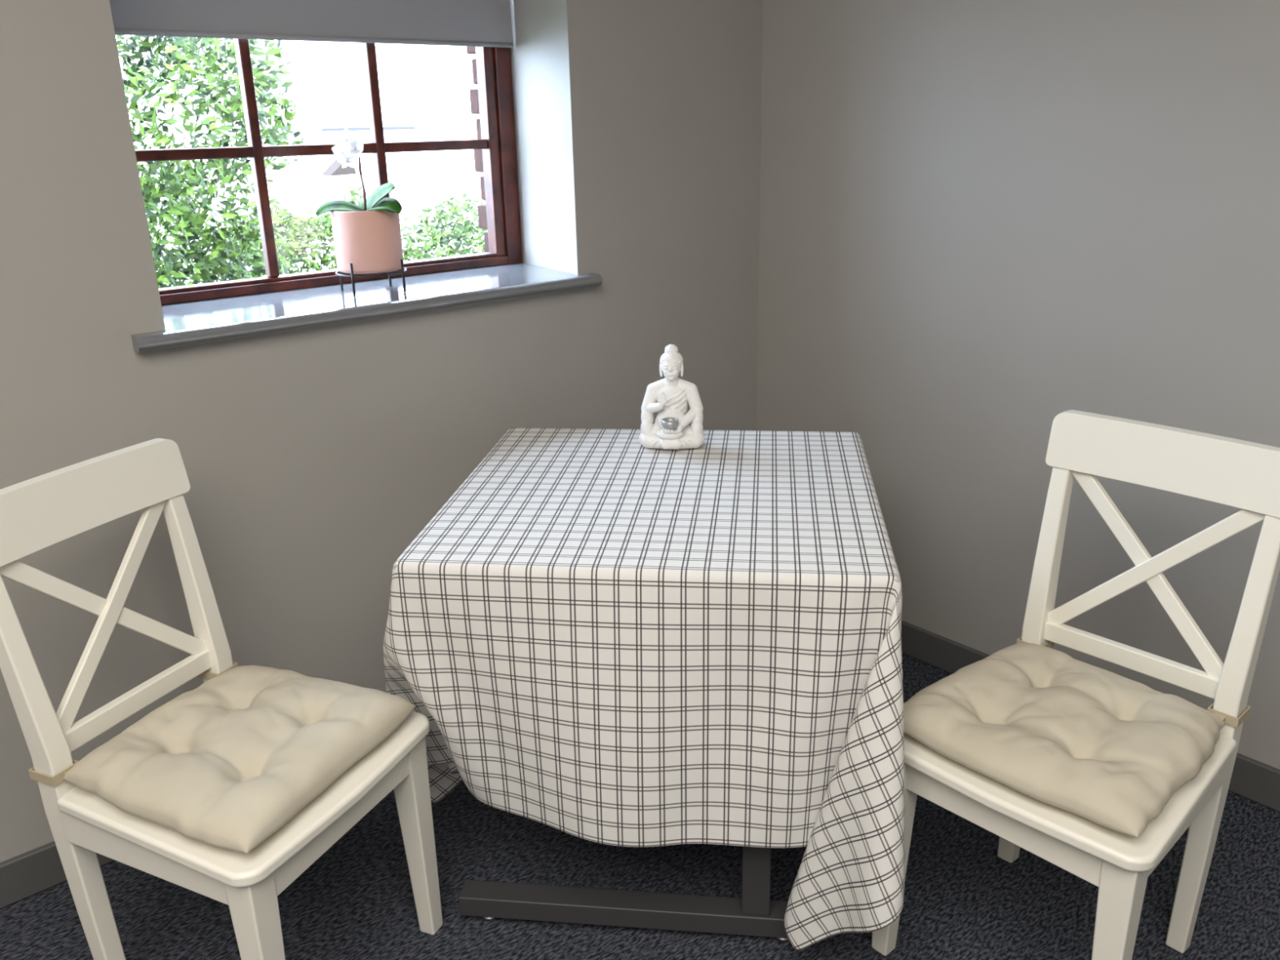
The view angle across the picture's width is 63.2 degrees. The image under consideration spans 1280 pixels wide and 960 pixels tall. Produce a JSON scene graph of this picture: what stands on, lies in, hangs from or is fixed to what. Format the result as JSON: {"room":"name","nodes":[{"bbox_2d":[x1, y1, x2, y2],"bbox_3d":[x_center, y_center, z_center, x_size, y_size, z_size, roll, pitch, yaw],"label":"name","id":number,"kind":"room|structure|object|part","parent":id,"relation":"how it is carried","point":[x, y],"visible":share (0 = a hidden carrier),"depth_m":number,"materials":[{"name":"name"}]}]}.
{"room":"dining room","nodes":[
{"label":"dining room","id":0,"kind":"room"},
{"bbox_2d":[0,0,762,862],"bbox_3d":[-1.419,-0.464,1.760,4.415,2.600,0.553,-17,24,-38],"label":"wall","id":1,"kind":"structure","parent":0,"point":[313,458],"depth_m":2.28,"materials":[{"name":"paint"}]},
{"bbox_2d":[0,840,114,908],"bbox_3d":[-1.231,0.779,1.988,4.213,0.091,0.016,-17,24,-38],"label":"baseboard","id":2,"kind":"structure","parent":1,"relation":"attached to","point":[27,874],"depth_m":2.02,"materials":[{"name":"grey paint"}]},
{"bbox_2d":[109,0,513,48],"bbox_3d":[-0.720,-1.146,2.244,1.045,0.369,0.036,-17,24,-38],"label":"roller blind","id":3,"kind":"object","parent":1,"relation":"attached to","point":[462,23],"visible":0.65,"depth_m":2.31,"materials":[{"name":"grey fabric"}]},
{"bbox_2d":[134,38,522,305],"bbox_3d":[-0.754,-0.907,2.366,1.075,0.913,0.060,-17,24,-38],"label":"window","id":4,"kind":"structure","parent":1,"relation":"attached to","point":[497,143],"depth_m":2.51,"materials":[{"name":"brown wood"}]},
{"bbox_2d":[335,258,406,297],"bbox_3d":[-0.608,-0.464,2.357,0.158,0.074,0.158,-17,24,-38],"label":"plant stand","id":5,"kind":"object","parent":1,"relation":"on","point":[340,274],"visible":0.64,"depth_m":2.31,"materials":[{"name":"black metal"}]},
{"bbox_3d":[-0.685,-0.470,2.379,0.005,0.073,0.005,8,21,26],"label":"leg","id":6,"kind":"part","parent":5,"relation":"part of","materials":[{"name":"black metal"}]},
{"bbox_3d":[-0.630,-0.439,2.284,0.005,0.073,0.005,-7,20,-17],"label":"leg","id":7,"kind":"part","parent":5,"relation":"part of","materials":[{"name":"black metal"}]},
{"bbox_2d":[315,127,404,274],"bbox_3d":[-0.600,-0.619,2.299,0.193,0.306,0.148,6,20,19],"label":"potted orchid","id":8,"kind":"object","parent":5,"relation":"on","point":[366,235],"visible":0.99,"depth_m":2.27,"materials":[{"name":"pink ceramic"}]},
{"bbox_3d":[-0.648,-0.717,2.268,0.049,0.046,0.009,1,19,5],"label":"flower","id":9,"kind":"part","parent":8,"relation":"part of","materials":[{"name":"white plant"}]},
{"bbox_3d":[-0.636,-0.739,2.261,0.055,0.051,0.008,-6,19,-13],"label":"flower","id":10,"kind":"part","parent":8,"relation":"part of","materials":[{"name":"white plant"}]},
{"bbox_3d":[-0.636,-0.695,2.260,0.041,0.034,0.020,-6,19,-13],"label":"flower","id":11,"kind":"part","parent":8,"relation":"part of","materials":[{"name":"white plant"}]},
{"bbox_3d":[-0.618,-0.720,2.252,0.012,0.047,0.051,15,25,39],"label":"flower","id":12,"kind":"part","parent":8,"relation":"part of","materials":[{"name":"white plant"}]},
{"bbox_3d":[-0.625,-0.664,2.288,0.037,0.172,0.006,-2,19,-2],"label":"stem","id":13,"kind":"part","parent":8,"relation":"part of","materials":[{"name":"green"}]},
{"bbox_3d":[-0.610,-0.539,2.331,0.148,0.135,0.148,-17,24,-38],"label":"pot","id":14,"kind":"part","parent":8,"relation":"part of","materials":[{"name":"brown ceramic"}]},
{"bbox_3d":[-0.586,-0.489,2.429,0.005,0.073,0.005,8,21,26],"label":"leg","id":15,"kind":"part","parent":5,"relation":"part of","materials":[{"name":"black metal"}]},
{"bbox_3d":[-0.531,-0.458,2.335,0.005,0.073,0.005,8,21,26],"label":"leg","id":16,"kind":"part","parent":5,"relation":"part of","materials":[{"name":"black metal"}]},
{"bbox_2d":[0,654,1279,959],"bbox_3d":[0.157,1.363,0.486,4.415,0.100,4.465,-17,24,-38],"label":"floor","id":17,"kind":"structure","parent":0,"point":[961,900],"depth_m":1.98,"materials":[{"name":"carpet"}]},
{"bbox_2d":[0,438,442,959],"bbox_3d":[-0.672,0.438,1.700,0.523,0.903,0.452,7,21,23],"label":"dining chair","id":18,"kind":"object","parent":17,"relation":"on","point":[38,513],"visible":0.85,"depth_m":1.65,"materials":[{"name":"white paint"}]},
{"bbox_3d":[-0.922,0.495,1.641,0.107,0.843,0.044,7,21,23],"label":"leg","id":19,"kind":"part","parent":18,"relation":"part of","materials":[{"name":"white paint"}]},
{"bbox_3d":[-0.899,0.031,1.662,0.046,0.100,0.404,7,21,23],"label":"rail","id":20,"kind":"part","parent":18,"relation":"part of","materials":[{"name":"white paint"}]},
{"bbox_3d":[-0.848,0.369,1.758,0.020,0.036,0.310,7,21,23],"label":"rail","id":21,"kind":"part","parent":18,"relation":"part of","materials":[{"name":"white paint"}]},
{"bbox_3d":[-0.786,0.393,1.933,0.107,0.843,0.044,7,21,23],"label":"leg","id":22,"kind":"part","parent":18,"relation":"part of","materials":[{"name":"white paint"}]},
{"bbox_2d":[28,662,415,853],"bbox_3d":[-0.664,0.416,1.686,0.451,0.068,0.413,7,21,23],"label":"seat cushion","id":23,"kind":"object","parent":18,"relation":"on","point":[226,762],"visible":1,"depth_m":1.61,"materials":[{"name":"fabric"}]},
{"bbox_3d":[-0.641,0.463,1.694,0.457,0.024,0.452,7,21,23],"label":"seat","id":24,"kind":"part","parent":18,"relation":"part of","materials":[{"name":"white paint"}]},
{"bbox_3d":[-0.549,0.747,1.536,0.050,0.416,0.050,7,21,23],"label":"leg","id":25,"kind":"part","parent":18,"relation":"part of","materials":[{"name":"white paint"}]},
{"bbox_3d":[-0.399,0.634,1.857,0.050,0.416,0.050,7,21,23],"label":"leg","id":26,"kind":"part","parent":18,"relation":"part of","materials":[{"name":"white paint"}]},
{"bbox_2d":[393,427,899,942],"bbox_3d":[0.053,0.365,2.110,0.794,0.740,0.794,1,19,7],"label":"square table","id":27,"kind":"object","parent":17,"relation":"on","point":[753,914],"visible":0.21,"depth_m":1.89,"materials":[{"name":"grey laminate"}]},
{"bbox_2d":[380,427,905,946],"bbox_3d":[0.020,0.329,2.100,1.060,0.672,1.067,1,19,7],"label":"tablecloth","id":28,"kind":"object","parent":27,"relation":"on","point":[602,637],"visible":0.99,"depth_m":1.69,"materials":[{"name":"fabric"}]},
{"bbox_2d":[639,344,704,449],"bbox_3d":[0.066,-0.174,2.189,0.139,0.218,0.116,1,19,5],"label":"statue","id":29,"kind":"object","parent":28,"relation":"on","point":[672,393],"visible":0.96,"depth_m":2.19,"materials":[{"name":"white ceramic"}]},
{"bbox_2d":[661,417,679,430],"bbox_3d":[0.063,-0.116,2.167,0.037,0.021,0.037,-17,24,-38],"label":"tealight holder","id":30,"kind":"object","parent":29,"relation":"on","point":[667,424],"visible":1,"depth_m":2.15,"materials":[{"name":"grey metal"}]},
{"bbox_3d":[0.202,0.481,1.774,0.050,0.612,0.040,1,19,7],"label":"leg","id":31,"kind":"part","parent":27,"relation":"part of","materials":[{"name":"grey metal"}]},
{"bbox_2d":[871,409,1279,959],"bbox_3d":[0.714,0.402,1.713,0.523,0.903,0.452,-17,25,-39],"label":"dining chair","id":32,"kind":"object","parent":17,"relation":"on","point":[1245,475],"visible":0.75,"depth_m":1.69,"materials":[{"name":"white paint"}]},
{"bbox_3d":[0.439,0.638,1.790,0.050,0.416,0.050,-17,25,-39],"label":"leg","id":33,"kind":"part","parent":32,"relation":"part of","materials":[{"name":"white paint"}]},
{"bbox_3d":[0.749,0.346,1.967,0.107,0.843,0.044,-17,25,-39],"label":"leg","id":34,"kind":"part","parent":32,"relation":"part of","materials":[{"name":"white paint"}]},
{"bbox_3d":[0.690,0.430,1.699,0.457,0.024,0.452,-17,25,-39],"label":"seat","id":35,"kind":"part","parent":32,"relation":"part of","materials":[{"name":"white paint"}]},
{"bbox_2d":[902,636,1251,837],"bbox_3d":[0.699,0.380,1.699,0.460,0.069,0.417,-17,25,-39],"label":"seat cushion","id":36,"kind":"object","parent":32,"relation":"on","point":[1107,748],"visible":0.97,"depth_m":1.62,"materials":[{"name":"fabric"}]},
{"bbox_3d":[0.689,0.722,1.527,0.050,0.416,0.050,-17,25,-39],"label":"leg","id":37,"kind":"part","parent":32,"relation":"part of","materials":[{"name":"white paint"}]},
{"bbox_3d":[0.855,0.310,1.817,0.020,0.036,0.310,-17,25,-39],"label":"rail","id":38,"kind":"part","parent":32,"relation":"part of","materials":[{"name":"white paint"}]},
{"bbox_3d":[0.882,-0.034,1.733,0.046,0.100,0.404,-17,25,-39],"label":"rail","id":39,"kind":"part","parent":32,"relation":"part of","materials":[{"name":"white paint"}]},
{"bbox_3d":[0.976,0.422,1.729,0.107,0.843,0.044,-17,25,-39],"label":"leg","id":40,"kind":"part","parent":32,"relation":"part of","materials":[{"name":"white paint"}]},
{"bbox_2d":[755,0,1279,769],"bbox_3d":[1.795,-0.392,1.334,0.100,2.600,4.365,-17,24,-38],"label":"wall","id":41,"kind":"structure","parent":0,"point":[982,223],"depth_m":2.37,"materials":[{"name":"paint"}]},
{"bbox_2d":[902,621,1279,812],"bbox_3d":[1.750,0.797,1.734,0.016,0.091,4.247,-17,24,-38],"label":"baseboard","id":42,"kind":"structure","parent":41,"relation":"attached to","point":[1253,780],"depth_m":2.69,"materials":[{"name":"grey paint"}]},
{"label":"outside","id":43,"kind":"structure","parent":0,"visible":0},
{"bbox_3d":[-7.755,-1.943,12.148,28.000,0.050,23.450,-17,24,-38],"label":"ground","id":44,"kind":"structure","parent":43,"visible":0},
{"bbox_2d":[115,34,305,288],"bbox_3d":[-3.208,-1.416,5.200,3.005,3.258,1.972,-11,21,-27],"label":"tree","id":45,"kind":"object","parent":44,"relation":"on","point":[188,222],"visible":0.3,"depth_m":5.27,"materials":[{"name":"green plant"}]},
{"bbox_2d":[115,35,485,285],"bbox_3d":[-3.986,-4.812,15.569,7.200,3.000,4.500,-17,24,-38],"label":"outdoor backdrop","id":46,"kind":"structure","parent":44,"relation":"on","point":[424,89],"depth_m":13.31,"materials":[{"name":"white"}]},
{"bbox_2d":[190,184,449,283],"bbox_3d":[-2.348,-1.349,7.831,2.043,1.660,1.180,-17,24,-38],"label":"shrub","id":47,"kind":"object","parent":44,"relation":"on","point":[284,218],"visible":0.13,"depth_m":7.45,"materials":[{"name":"green plant"}]},
{"bbox_2d":[400,191,487,261],"bbox_3d":[-1.477,-1.961,9.944,1.908,1.571,1.355,-17,24,-38],"label":"shrub","id":48,"kind":"object","parent":44,"relation":"on","point":[464,227],"visible":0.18,"depth_m":9.51,"materials":[{"name":"green plant"}]}
]}

